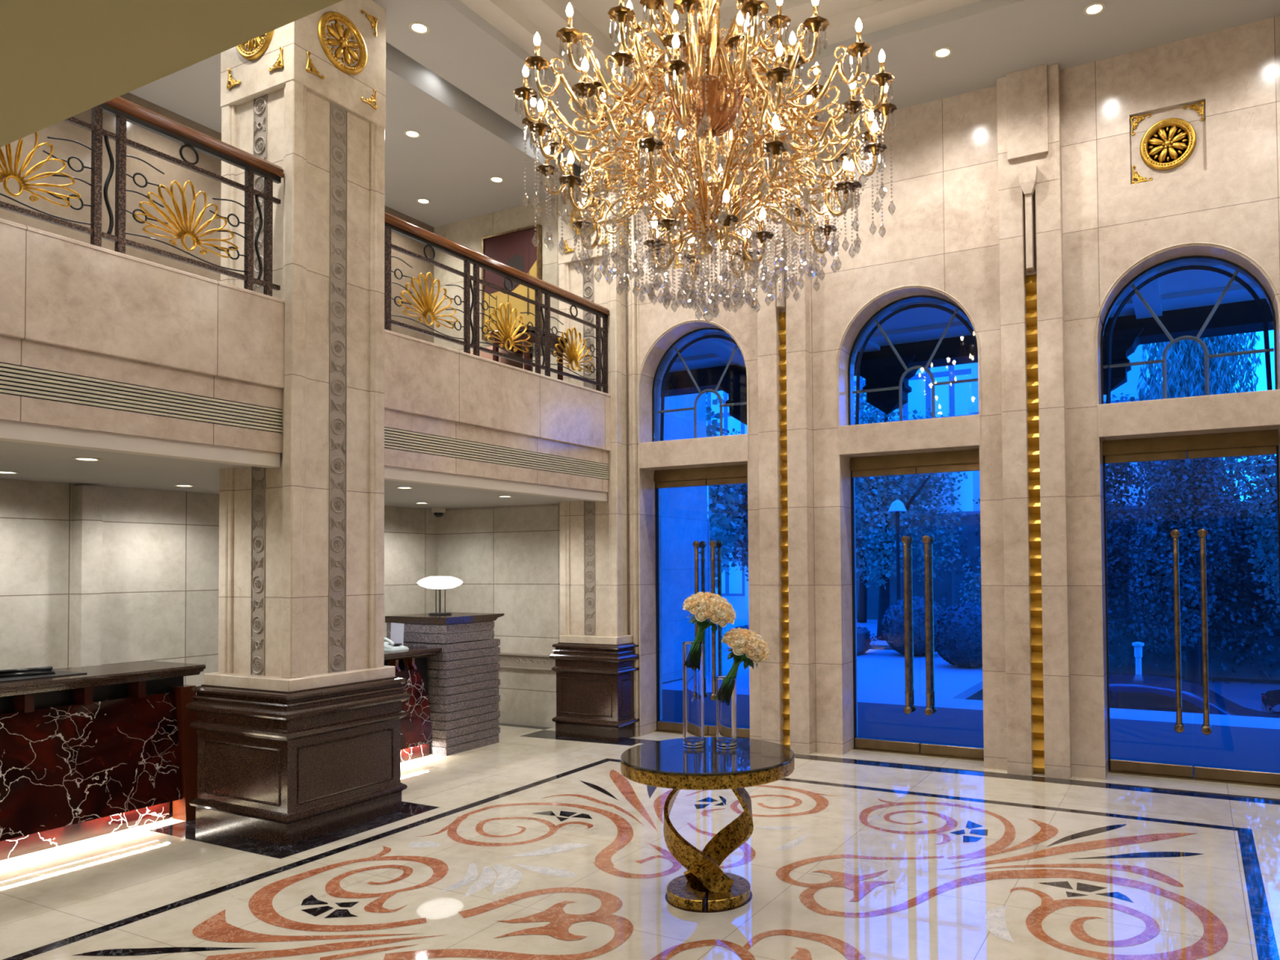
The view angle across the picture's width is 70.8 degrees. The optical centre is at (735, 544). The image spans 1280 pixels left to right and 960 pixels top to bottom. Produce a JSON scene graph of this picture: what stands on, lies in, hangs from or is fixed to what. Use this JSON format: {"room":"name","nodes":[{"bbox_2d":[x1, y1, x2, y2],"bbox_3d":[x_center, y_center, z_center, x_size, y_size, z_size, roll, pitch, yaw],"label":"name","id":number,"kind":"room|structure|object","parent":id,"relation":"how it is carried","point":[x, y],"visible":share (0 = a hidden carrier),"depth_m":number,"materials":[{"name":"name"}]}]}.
{"room":"hotel lobby","nodes":[
{"label":"hotel lobby","id":0,"kind":"room"},
{"bbox_2d":[0,92,433,342],"bbox_3d":[-6.366,-2.532,5.599,0.220,3.660,12.470,-1,-2,27],"label":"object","id":1,"kind":"structure","parent":0,"point":[63,149],"depth_m":7.79,"materials":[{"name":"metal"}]},
{"bbox_2d":[0,478,437,694],"bbox_3d":[-6.215,0.664,5.457,0.340,2.740,12.470,-1,-2,27],"label":"wall","id":2,"kind":"structure","parent":0,"point":[91,575],"depth_m":7.48,"materials":[{"name":"stone"}]},
{"bbox_2d":[0,0,579,509],"bbox_3d":[-0.467,-1.117,2.425,13.400,0.980,11.850,-1,-2,27],"label":"ceiling","id":3,"kind":"structure","parent":0,"point":[60,60],"depth_m":1.22,"materials":[{"name":"white paint"}]},
{"bbox_2d":[0,471,19,473],"bbox_3d":[-5.146,-0.514,6.299,0.156,0.010,0.156,-1,-2,27],"label":"recessed light","id":4,"kind":"object","parent":3,"relation":"in","point":[1,472],"visible":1,"depth_m":6.31,"materials":[{"name":"white"}]},
{"bbox_2d":[71,457,102,460],"bbox_3d":[-4.066,-0.540,5.600,0.156,0.010,0.156,-1,-2,27],"label":"recessed light","id":5,"kind":"object","parent":3,"relation":"in","point":[73,458],"visible":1,"depth_m":5.59,"materials":[{"name":"white"}]},
{"bbox_2d":[173,484,195,486],"bbox_3d":[-4.563,-0.492,7.393,0.156,0.010,0.156,-1,-2,27],"label":"recessed light","id":6,"kind":"object","parent":3,"relation":"in","point":[173,485],"visible":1,"depth_m":7.38,"materials":[{"name":"white"}]},
{"bbox_2d":[395,486,413,488],"bbox_3d":[-2.869,-0.497,7.739,0.156,0.010,0.156,-1,-2,27],"label":"recessed light","id":7,"kind":"object","parent":3,"relation":"in","point":[403,487],"visible":0.99,"depth_m":7.72,"materials":[{"name":"white"}]},
{"bbox_2d":[414,502,429,503],"bbox_3d":[-3.357,-0.449,9.550,0.156,0.010,0.156,-1,-2,27],"label":"recessed light","id":8,"kind":"object","parent":3,"relation":"in","point":[415,502],"visible":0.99,"depth_m":9.55,"materials":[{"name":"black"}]},
{"bbox_2d":[431,507,445,517],"bbox_3d":[-3.455,-0.375,10.386,0.156,0.108,0.156,-1,-2,27],"label":"security camera","id":9,"kind":"object","parent":3,"relation":"attached to","point":[437,512],"visible":1,"depth_m":10.34,"materials":[{"name":"white paint"}]},
{"bbox_2d":[470,346,523,368],"bbox_3d":[-2.628,-1.792,9.316,0.915,0.740,0.720,-1,-2,27],"label":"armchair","id":10,"kind":"object","parent":3,"relation":"on","point":[482,354],"visible":0.04,"depth_m":9.10,"materials":[{"name":"beige fabric"}]},
{"bbox_2d":[497,495,513,497],"bbox_3d":[-2.264,-0.477,8.766,0.156,0.010,0.156,-1,-2,27],"label":"recessed light","id":11,"kind":"object","parent":3,"relation":"in","point":[497,495],"visible":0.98,"depth_m":8.76,"materials":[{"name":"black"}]},
{"bbox_2d":[490,324,569,380],"bbox_3d":[-2.054,-1.766,8.943,0.500,0.660,0.620,-1,-2,27],"label":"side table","id":12,"kind":"object","parent":3,"relation":"on","point":[528,356],"visible":0.38,"depth_m":8.79,"materials":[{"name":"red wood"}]},
{"bbox_2d":[0,217,610,492],"bbox_3d":[-3.983,-1.155,4.132,0.148,1.015,11.680,-1,-2,27],"label":"wall","id":13,"kind":"structure","parent":0,"point":[68,305],"depth_m":5.48,"materials":[{"name":"stone"}]},
{"bbox_2d":[0,419,279,468],"bbox_3d":[-4.877,-0.640,2.455,0.105,0.110,7.900,-1,-2,27],"label":"trim","id":14,"kind":"structure","parent":13,"relation":"attached to","point":[10,431],"depth_m":5.12,"materials":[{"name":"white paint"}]},
{"bbox_2d":[0,363,282,432],"bbox_3d":[-4.856,-0.891,2.450,0.097,0.170,7.900,-1,-2,27],"label":"air vent grille","id":15,"kind":"object","parent":13,"relation":"in","point":[17,380],"visible":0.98,"depth_m":5.10,"materials":[{"name":"beige metal"}]},
{"bbox_2d":[0,96,284,296],"bbox_3d":[-3.726,-2.097,4.637,0.100,0.900,2.980,-1,-2,27],"label":"balcony railing","id":16,"kind":"object","parent":13,"relation":"on","point":[124,110],"visible":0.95,"depth_m":5.24,"materials":[{"name":"brown metal"}]},
{"bbox_2d":[384,465,608,502],"bbox_3d":[-2.051,-0.529,7.973,0.105,0.110,3.060,-1,-2,27],"label":"trim","id":17,"kind":"structure","parent":13,"relation":"attached to","point":[391,473],"depth_m":7.69,"materials":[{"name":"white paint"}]},
{"bbox_2d":[384,426,608,479],"bbox_3d":[-2.030,-0.780,7.967,0.097,0.170,3.060,-1,-2,27],"label":"air vent grille","id":18,"kind":"object","parent":13,"relation":"in","point":[397,439],"visible":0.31,"depth_m":7.67,"materials":[{"name":"beige metal"}]},
{"bbox_2d":[384,212,609,393],"bbox_3d":[-2.014,-2.030,7.978,0.100,0.900,2.970,-1,-2,27],"label":"balcony railing","id":19,"kind":"object","parent":13,"relation":"on","point":[392,223],"visible":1,"depth_m":7.74,"materials":[{"name":"brown metal"}]},
{"bbox_2d":[0,688,1279,959],"bbox_3d":[-0.571,1.923,4.075,15.200,0.142,15.200,-1,-2,27],"label":"floor","id":20,"kind":"structure","parent":0,"point":[534,843],"depth_m":5.20,"materials":[{"name":"beige stone"}]},
{"bbox_2d":[0,660,205,860],"bbox_3d":[-5.861,1.329,3.006,0.680,1.085,7.855,-1,-2,27],"label":"reception desk","id":21,"kind":"object","parent":20,"relation":"on","point":[108,748],"depth_m":5.83,"materials":[{"name":"brown stone"}]},
{"bbox_2d":[0,670,87,682],"bbox_3d":[-4.507,0.837,5.681,0.330,0.006,0.530,-1,-2,27],"label":"desk mat","id":22,"kind":"object","parent":21,"relation":"on","point":[60,673],"visible":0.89,"depth_m":5.66,"materials":[{"name":"black plastic"}]},
{"bbox_2d":[0,666,55,677],"bbox_3d":[-4.548,0.810,5.696,0.072,0.046,0.330,-2,-2,42],"label":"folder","id":23,"kind":"object","parent":22,"relation":"on","point":[39,670],"visible":1,"depth_m":5.70,"materials":[{"name":"black plastic"}]},
{"bbox_2d":[0,660,205,697],"bbox_3d":[-5.865,0.824,3.019,0.680,0.075,7.855,-1,-2,27],"label":"countertop","id":24,"kind":"structure","parent":21,"relation":"on","point":[123,673],"depth_m":5.90,"materials":[{"name":"brown stone"}]},
{"bbox_2d":[186,0,410,845],"bbox_3d":[-3.089,-1.020,6.382,1.029,5.900,1.009,-1,-2,27],"label":"stone column","id":25,"kind":"structure","parent":20,"relation":"on","point":[297,724],"depth_m":6.11,"materials":[{"name":"stone"}]},
{"bbox_2d":[383,646,441,762],"bbox_3d":[-3.383,1.465,7.873,0.650,1.010,1.480,-1,-2,27],"label":"reception desk","id":26,"kind":"object","parent":20,"relation":"on","point":[411,664],"visible":0.27,"depth_m":8.15,"materials":[{"name":"brown stone"}]},
{"bbox_2d":[383,637,408,650],"bbox_3d":[-3.187,0.906,8.267,0.240,0.121,0.200,-1,-2,27],"label":"telephone","id":27,"kind":"object","parent":26,"relation":"on","point":[388,645],"visible":0.61,"depth_m":8.20,"materials":[{"name":"plastic"}]},
{"bbox_2d":[390,622,408,647],"bbox_3d":[-3.213,0.858,8.484,0.281,0.229,0.120,-1,-2,27],"label":"stand","id":28,"kind":"object","parent":26,"relation":"on","point":[397,635],"visible":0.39,"depth_m":8.48,"materials":[{"name":"white paper"}]},
{"bbox_2d":[385,612,504,755],"bbox_3d":[-2.898,1.343,8.892,0.810,1.295,0.830,-1,-2,27],"label":"pedestal","id":29,"kind":"object","parent":20,"relation":"on","point":[463,695],"visible":0.76,"depth_m":8.59,"materials":[{"name":"grey stone"}]},
{"bbox_2d":[417,576,462,615],"bbox_3d":[-2.961,0.504,8.946,0.444,0.386,0.444,-1,-2,27],"label":"table lamp","id":30,"kind":"object","parent":29,"relation":"on","point":[435,583],"visible":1,"depth_m":8.83,"materials":[{"name":"white glass"}]},
{"bbox_2d":[549,167,639,741],"bbox_3d":[-1.402,-0.956,9.559,0.874,5.900,0.784,-1,-2,27],"label":"stone column","id":31,"kind":"structure","parent":20,"relation":"on","point":[594,656],"depth_m":9.30,"materials":[{"name":"stone"}]},
{"bbox_2d":[660,392,711,682],"bbox_3d":[-1.724,-1.121,12.942,0.580,6.400,4.880,-1,-2,27],"label":"wall","id":32,"kind":"structure","parent":20,"relation":"on","point":[685,511],"depth_m":14.10,"materials":[{"name":"stone"}]},
{"bbox_2d":[620,737,794,912],"bbox_3d":[-0.148,1.490,4.766,0.924,0.755,0.924,-1,-2,27],"label":"round table","id":33,"kind":"object","parent":20,"relation":"on","point":[704,887],"visible":0.98,"depth_m":4.64,"materials":[{"name":"gold metal"}]},
{"bbox_2d":[682,641,703,747],"bbox_3d":[-0.238,0.830,4.988,0.116,0.575,0.116,-1,-2,27],"label":"glass vase","id":34,"kind":"object","parent":33,"relation":"on","point":[692,653],"visible":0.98,"depth_m":4.94,"materials":[{"name":"clear glass"}]},
{"bbox_2d":[682,591,736,643],"bbox_3d":[-0.149,0.484,4.999,0.309,0.444,0.294,0,-2,-32],"label":"bouquet","id":35,"kind":"object","parent":34,"relation":"in","point":[705,606],"visible":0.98,"depth_m":4.92,"materials":[{"name":"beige plant"}]},
{"bbox_2d":[715,675,737,748],"bbox_3d":[-0.053,0.923,4.947,0.112,0.385,0.112,-1,-2,27],"label":"glass vase","id":36,"kind":"object","parent":33,"relation":"on","point":[726,687],"visible":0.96,"depth_m":4.90,"materials":[{"name":"clear glass"}]},
{"bbox_2d":[715,626,769,702],"bbox_3d":[0.054,0.673,4.953,0.286,0.427,0.272,1,-2,-44],"label":"bouquet","id":37,"kind":"object","parent":36,"relation":"in","point":[741,642],"visible":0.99,"depth_m":4.89,"materials":[{"name":"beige plant"}]},
{"bbox_2d":[755,127,813,754],"bbox_3d":[0.453,-0.997,8.520,0.500,5.900,0.220,-1,-2,27],"label":"pilaster","id":38,"kind":"object","parent":20,"relation":"on","point":[784,356],"visible":0.66,"depth_m":8.48,"materials":[{"name":"stone"}]},
{"bbox_2d":[996,63,1071,779],"bbox_3d":[2.487,-1.039,7.479,0.500,5.900,0.220,-1,-2,27],"label":"pilaster","id":39,"kind":"object","parent":20,"relation":"on","point":[1037,591],"visible":1,"depth_m":7.46,"materials":[{"name":"stone"}]},
{"bbox_2d":[128,0,1279,226],"bbox_3d":[-0.433,-4.262,2.707,13.480,0.440,12.270,-1,-2,27],"label":"ceiling","id":40,"kind":"structure","parent":0,"point":[988,40],"depth_m":7.51,"materials":[{"name":"white paint"}]},
{"bbox_2d":[403,129,421,137],"bbox_3d":[-3.054,-3.880,8.436,0.156,0.010,0.156,-1,-2,27],"label":"recessed light","id":41,"kind":"object","parent":40,"relation":"in","point":[410,133],"visible":1,"depth_m":8.44,"materials":[{"name":"white"}]},
{"bbox_2d":[408,22,430,34],"bbox_3d":[-2.428,-3.964,6.853,0.156,0.010,0.156,-1,-2,27],"label":"recessed light","id":42,"kind":"object","parent":40,"relation":"in","point":[420,28],"visible":1,"depth_m":6.85,"materials":[{"name":"white"}]},
{"bbox_2d":[416,198,431,204],"bbox_3d":[-3.488,-3.839,9.978,0.156,0.010,0.156,-1,-2,27],"label":"recessed light","id":43,"kind":"object","parent":40,"relation":"in","point":[423,201],"visible":1,"depth_m":9.98,"materials":[{"name":"white"}]},
{"bbox_2d":[488,176,504,182],"bbox_3d":[-2.528,-3.860,9.441,0.156,0.010,0.156,-1,-2,27],"label":"recessed light","id":44,"kind":"object","parent":40,"relation":"in","point":[493,179],"visible":1,"depth_m":9.44,"materials":[{"name":"white"}]},
{"bbox_2d":[512,93,523,101],"bbox_3d":[-1.881,-3.944,7.854,0.156,0.010,0.156,-1,-2,27],"label":"recessed light","id":45,"kind":"object","parent":40,"relation":"in","point":[514,95],"visible":0.16,"depth_m":7.88,"materials":[{"name":"white"}]},
{"bbox_2d":[591,145,607,152],"bbox_3d":[-1.349,-3.924,8.850,0.156,0.010,0.156,-1,-2,27],"label":"recessed light","id":46,"kind":"object","parent":40,"relation":"in","point":[606,148],"visible":0.19,"depth_m":8.86,"materials":[{"name":"white"}]},
{"bbox_2d":[802,83,811,91],"bbox_3d":[0.653,-3.967,7.758,0.156,0.010,0.156,-1,-2,27],"label":"recessed light","id":47,"kind":"object","parent":40,"relation":"in","point":[807,85],"visible":0.21,"depth_m":7.72,"materials":[{"name":"white"}]},
{"bbox_2d":[933,47,952,58],"bbox_3d":[1.675,-3.988,7.241,0.156,0.010,0.156,-1,-2,27],"label":"recessed light","id":48,"kind":"object","parent":40,"relation":"in","point":[942,52],"visible":1,"depth_m":7.24,"materials":[{"name":"white"}]},
{"bbox_2d":[1083,2,1105,15],"bbox_3d":[2.680,-4.010,6.686,0.156,0.010,0.156,-1,-2,27],"label":"recessed light","id":49,"kind":"object","parent":40,"relation":"in","point":[1093,9],"visible":1,"depth_m":6.68,"materials":[{"name":"white"}]},
{"bbox_2d":[459,0,982,108],"bbox_3d":[-0.136,-4.337,4.849,5.100,0.430,5.150,-1,-2,27],"label":"ceiling","id":50,"kind":"structure","parent":0,"point":[519,20],"depth_m":7.10,"materials":[{"name":"white paint"}]},
{"bbox_2d":[513,0,897,321],"bbox_3d":[-0.161,-2.798,4.870,2.022,3.182,2.022,-1,-1,12],"label":"crystal chandelier","id":51,"kind":"object","parent":50,"relation":"hanging from","point":[705,78],"visible":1,"depth_m":4.61,"materials":[{"name":"gold metal"}]},
{"bbox_2d":[433,15,1279,779],"bbox_3d":[2.281,-1.177,7.906,13.500,6.400,0.432,-1,-2,27],"label":"wall","id":52,"kind":"structure","parent":0,"point":[942,232],"depth_m":7.86,"materials":[{"name":"stone"}]},
{"bbox_2d":[481,223,542,340],"bbox_3d":[-2.547,-2.963,10.136,0.830,1.190,0.061,-1,-2,27],"label":"abstract painting","id":53,"kind":"object","parent":52,"relation":"attached to","point":[515,248],"visible":0.61,"depth_m":10.10,"materials":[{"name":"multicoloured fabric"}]},
{"bbox_2d":[497,652,555,671],"bbox_3d":[-2.647,1.306,10.118,2.021,0.175,0.040,-1,-2,27],"label":"trim","id":54,"kind":"structure","parent":52,"relation":"attached to","point":[507,660],"depth_m":9.96,"materials":[{"name":"grey stone"}]},
{"bbox_2d":[627,186,641,736],"bbox_3d":[-1.066,-0.964,9.359,0.110,5.900,0.050,-1,-2,27],"label":"trim","id":55,"kind":"structure","parent":52,"relation":"attached to","point":[635,543],"depth_m":9.35,"materials":[{"name":"stone"}]},
{"bbox_2d":[674,238,714,268],"bbox_3d":[-0.396,-3.131,9.110,0.551,0.571,0.047,-1,-2,27],"label":"wall medallion","id":56,"kind":"object","parent":52,"relation":"attached to","point":[695,240],"visible":0.17,"depth_m":9.17,"materials":[{"name":"paint"}]},
{"bbox_2d":[652,327,746,441],"bbox_3d":[-0.307,-1.673,9.378,1.284,1.198,0.159,-1,-2,27],"label":"window","id":57,"kind":"structure","parent":52,"relation":"in","point":[662,411],"depth_m":9.48,"materials":[{"name":"black metal"}]},
{"bbox_2d":[653,464,750,738],"bbox_3d":[-0.289,0.580,9.322,1.300,2.800,0.192,-1,-2,27],"label":"door","id":58,"kind":"structure","parent":52,"relation":"in","point":[730,474],"depth_m":9.34,"materials":[{"name":"gold metal"}]},
{"bbox_2d":[848,295,977,425],"bbox_3d":[1.680,-1.720,8.361,1.309,1.210,0.159,-1,-2,27],"label":"window","id":59,"kind":"structure","parent":52,"relation":"in","point":[953,313],"depth_m":8.43,"materials":[{"name":"black metal"}]},
{"bbox_2d":[849,448,983,761],"bbox_3d":[1.698,0.538,8.305,1.325,2.800,0.192,-1,-2,27],"label":"door","id":60,"kind":"structure","parent":52,"relation":"in","point":[964,460],"depth_m":8.29,"materials":[{"name":"gold metal"}]},
{"bbox_2d":[636,242,1279,443],"bbox_3d":[1.541,-1.733,8.063,5.800,1.222,0.011,-1,-2,27],"label":"trim","id":61,"kind":"structure","parent":52,"relation":"attached to","point":[1226,246],"depth_m":7.81,"materials":[{"name":"stone"}]},
{"bbox_2d":[639,389,1279,468],"bbox_3d":[1.552,-0.987,8.053,5.774,0.267,0.028,-1,-2,27],"label":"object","id":62,"kind":"structure","parent":52,"relation":"attached to","point":[1256,408],"depth_m":7.81,"materials":[{"name":"stone"}]},
{"bbox_2d":[660,262,1273,425],"bbox_3d":[3.358,-2.363,9.070,12.200,1.389,2.580,-1,-2,27],"label":"canopy","id":63,"kind":"object","parent":52,"relation":"attached to","point":[1183,300],"visible":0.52,"depth_m":9.78,"materials":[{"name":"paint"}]},
{"bbox_2d":[1129,100,1205,184],"bbox_3d":[3.448,-3.210,7.143,0.548,0.571,0.047,-1,-2,27],"label":"wall medallion","id":64,"kind":"object","parent":52,"relation":"attached to","point":[1168,143],"visible":1,"depth_m":7.14,"materials":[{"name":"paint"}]},
{"bbox_2d":[1100,255,1277,404],"bbox_3d":[3.683,-1.759,7.336,1.299,1.205,0.159,-1,-2,27],"label":"window","id":65,"kind":"structure","parent":52,"relation":"in","point":[1266,350],"depth_m":7.31,"materials":[{"name":"black metal"}]},
{"bbox_2d":[1102,429,1279,787],"bbox_3d":[3.700,0.497,7.280,1.315,2.800,0.192,-1,-2,27],"label":"door","id":66,"kind":"structure","parent":52,"relation":"in","point":[1260,442],"depth_m":7.23,"materials":[{"name":"gold metal"}]},
{"label":"outside","id":67,"kind":"structure","parent":0,"visible":0},
{"bbox_2d":[1182,679,1279,711],"bbox_3d":[21.343,3.731,29.362,16.900,0.320,48.150,-1,-2,27],"label":"pavement","id":68,"kind":"structure","parent":67,"point":[1246,695],"depth_m":21.11,"materials":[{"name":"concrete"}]},
{"bbox_2d":[964,673,1110,700],"bbox_3d":[5.427,2.674,16.494,4.433,1.429,1.760,-1,-2,27],"label":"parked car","id":69,"kind":"object","parent":68,"relation":"on","point":[978,695],"visible":0.02,"depth_m":16.13,"materials":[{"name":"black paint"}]},
{"bbox_2d":[968,343,1155,511],"bbox_3d":[12.157,-3.171,32.437,5.800,13.780,8.300,-1,-2,27],"label":"villa","id":70,"kind":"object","parent":68,"relation":"on","point":[1130,388],"visible":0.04,"depth_m":28.08,"materials":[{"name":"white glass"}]},
{"bbox_2d":[855,462,1279,684],"bbox_3d":[10.707,0.760,25.170,24.097,5.977,3.814,-1,-2,27],"label":"hedge","id":71,"kind":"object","parent":68,"relation":"on","point":[1244,628],"depth_m":22.89,"materials":[{"name":"green plant"}]},
{"bbox_2d":[1103,392,1159,639],"bbox_3d":[8.204,-0.080,20.624,2.940,7.106,3.192,0,-1,-21],"label":"tree","id":72,"kind":"object","parent":68,"relation":"on","point":[1116,553],"visible":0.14,"depth_m":19.77,"materials":[{"name":"green plant"}]},
{"bbox_2d":[1132,641,1144,674],"bbox_3d":[6.527,2.450,14.475,0.180,1.760,0.176,-1,-2,27],"label":"bollard light","id":73,"kind":"object","parent":68,"relation":"on","point":[1137,646],"visible":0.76,"depth_m":14.45,"materials":[{"name":"grey metal"}]},
{"bbox_2d":[1126,451,1244,684],"bbox_3d":[9.082,0.278,18.265,1.978,6.264,2.293,-1,-1,11],"label":"tree","id":74,"kind":"object","parent":68,"relation":"on","point":[1168,514],"visible":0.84,"depth_m":17.81,"materials":[{"name":"green plant"}]},
{"bbox_2d":[1109,674,1279,718],"bbox_3d":[5.682,2.570,12.321,4.433,1.429,1.760,-1,-2,27],"label":"parked car","id":75,"kind":"object","parent":68,"relation":"on","point":[1128,691],"visible":0.09,"depth_m":11.76,"materials":[{"name":"blue paint"}]},
{"bbox_2d":[1137,332,1262,685],"bbox_3d":[11.462,-3.108,22.255,2.731,13.180,2.769,-1,-2,27],"label":"tree","id":76,"kind":"object","parent":68,"relation":"on","point":[1185,365],"visible":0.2,"depth_m":21.55,"materials":[{"name":"green plant"}]},
{"bbox_2d":[1210,390,1279,611],"bbox_3d":[12.091,-0.049,19.701,3.047,6.934,3.183,-1,-2,27],"label":"tree","id":77,"kind":"object","parent":68,"relation":"on","point":[1264,468],"visible":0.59,"depth_m":19.34,"materials":[{"name":"green plant"}]},
{"bbox_2d":[1261,689,1279,714],"bbox_3d":[10.405,2.554,13.273,4.433,1.429,1.760,-1,-2,27],"label":"parked car","id":78,"kind":"object","parent":68,"relation":"on","point":[1270,700],"visible":0.51,"depth_m":14.12,"materials":[{"name":"black paint"}]},
{"bbox_2d":[1261,693,1271,712],"bbox_3d":[8.463,2.549,14.268,0.050,0.160,1.600,-1,-2,27],"label":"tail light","id":79,"kind":"object","parent":78,"relation":"attached to","point":[1266,699],"depth_m":14.29,"materials":[{"name":"red plastic"}]},
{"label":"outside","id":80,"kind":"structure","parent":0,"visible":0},
{"bbox_2d":[662,595,1279,728],"bbox_3d":[7.572,3.284,34.414,42.000,1.485,51.730,-1,-2,27],"label":"pavement","id":81,"kind":"structure","parent":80,"point":[881,673],"depth_m":13.49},
{"bbox_2d":[706,390,746,592],"bbox_3d":[-1.102,-1.078,18.323,2.556,6.582,3.488,-1,-1,6],"label":"tree","id":82,"kind":"object","parent":81,"relation":"on","point":[720,522],"visible":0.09,"depth_m":17.99,"materials":[{"name":"green plant"}]},
{"bbox_2d":[709,428,748,581],"bbox_3d":[0.228,-0.344,24.223,3.347,5.385,3.554,0,-1,-13],"label":"tree","id":83,"kind":"object","parent":81,"relation":"on","point":[743,508],"visible":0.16,"depth_m":23.90,"materials":[{"name":"green plant"}]},
{"bbox_2d":[734,624,880,654],"bbox_3d":[1.459,1.858,18.309,3.077,0.659,1.250,-1,-2,27],"label":"hedge","id":84,"kind":"object","parent":81,"relation":"on","point":[864,639],"visible":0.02,"depth_m":17.78,"materials":[{"name":"green plant"}]},
{"bbox_2d":[706,363,972,595],"bbox_3d":[1.520,-17.369,57.446,31.000,43.000,17.000,-1,-2,27],"label":"building","id":85,"kind":"structure","parent":81,"relation":"on","point":[953,399],"depth_m":43.83,"materials":[{"name":"white"}]},
{"bbox_2d":[744,471,973,609],"bbox_3d":[5.532,-0.216,38.581,8.100,8.280,8.300,-1,-2,27],"label":"stone building","id":86,"kind":"structure","parent":81,"relation":"on","point":[966,498],"depth_m":37.59,"materials":[{"name":"beige stone"}]},
{"bbox_2d":[869,644,894,649],"bbox_3d":[4.289,2.180,18.661,3.550,0.020,0.800,-1,-2,27],"label":"lawn","id":87,"kind":"structure","parent":81,"relation":"on","point":[877,646],"depth_m":19.04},
{"bbox_2d":[888,500,906,600],"bbox_3d":[3.451,0.615,19.009,0.400,3.140,0.390,-1,-2,27],"label":"garden lamp","id":88,"kind":"object","parent":87,"relation":"on","point":[897,506],"visible":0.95,"depth_m":18.98,"materials":[{"name":"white metal"}]},
{"bbox_2d":[855,473,937,622],"bbox_3d":[3.912,-0.688,27.638,4.118,6.175,4.304,-1,-2,30],"label":"tree","id":89,"kind":"object","parent":81,"relation":"on","point":[862,602],"visible":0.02,"depth_m":27.60,"materials":[{"name":"green plant"}]},
{"bbox_2d":[853,382,968,639],"bbox_3d":[3.612,-0.845,21.715,3.455,6.204,3.355,1,-2,-38],"label":"tree","id":90,"kind":"object","parent":81,"relation":"on","point":[876,510],"visible":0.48,"depth_m":21.03,"materials":[{"name":"green plant"}]},
{"bbox_2d":[881,595,943,655],"bbox_3d":[3.538,1.592,17.597,1.338,1.180,1.351,-1,-2,27],"label":"round shrub","id":91,"kind":"object","parent":81,"relation":"on","point":[893,620],"visible":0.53,"depth_m":17.20,"materials":[{"name":"green plant"}]},
{"bbox_2d":[933,601,982,667],"bbox_3d":[4.053,1.550,15.540,1.305,1.153,1.302,-1,-2,27],"label":"round shrub","id":92,"kind":"object","parent":81,"relation":"on","point":[957,629],"visible":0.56,"depth_m":15.12,"materials":[{"name":"green plant"}]},
{"bbox_2d":[959,502,981,603],"bbox_3d":[7.429,0.632,23.010,3.199,5.815,3.129,-1,-2,27],"label":"tree","id":93,"kind":"object","parent":81,"relation":"on","point":[978,575],"visible":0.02,"depth_m":22.66,"materials":[{"name":"green plant"}]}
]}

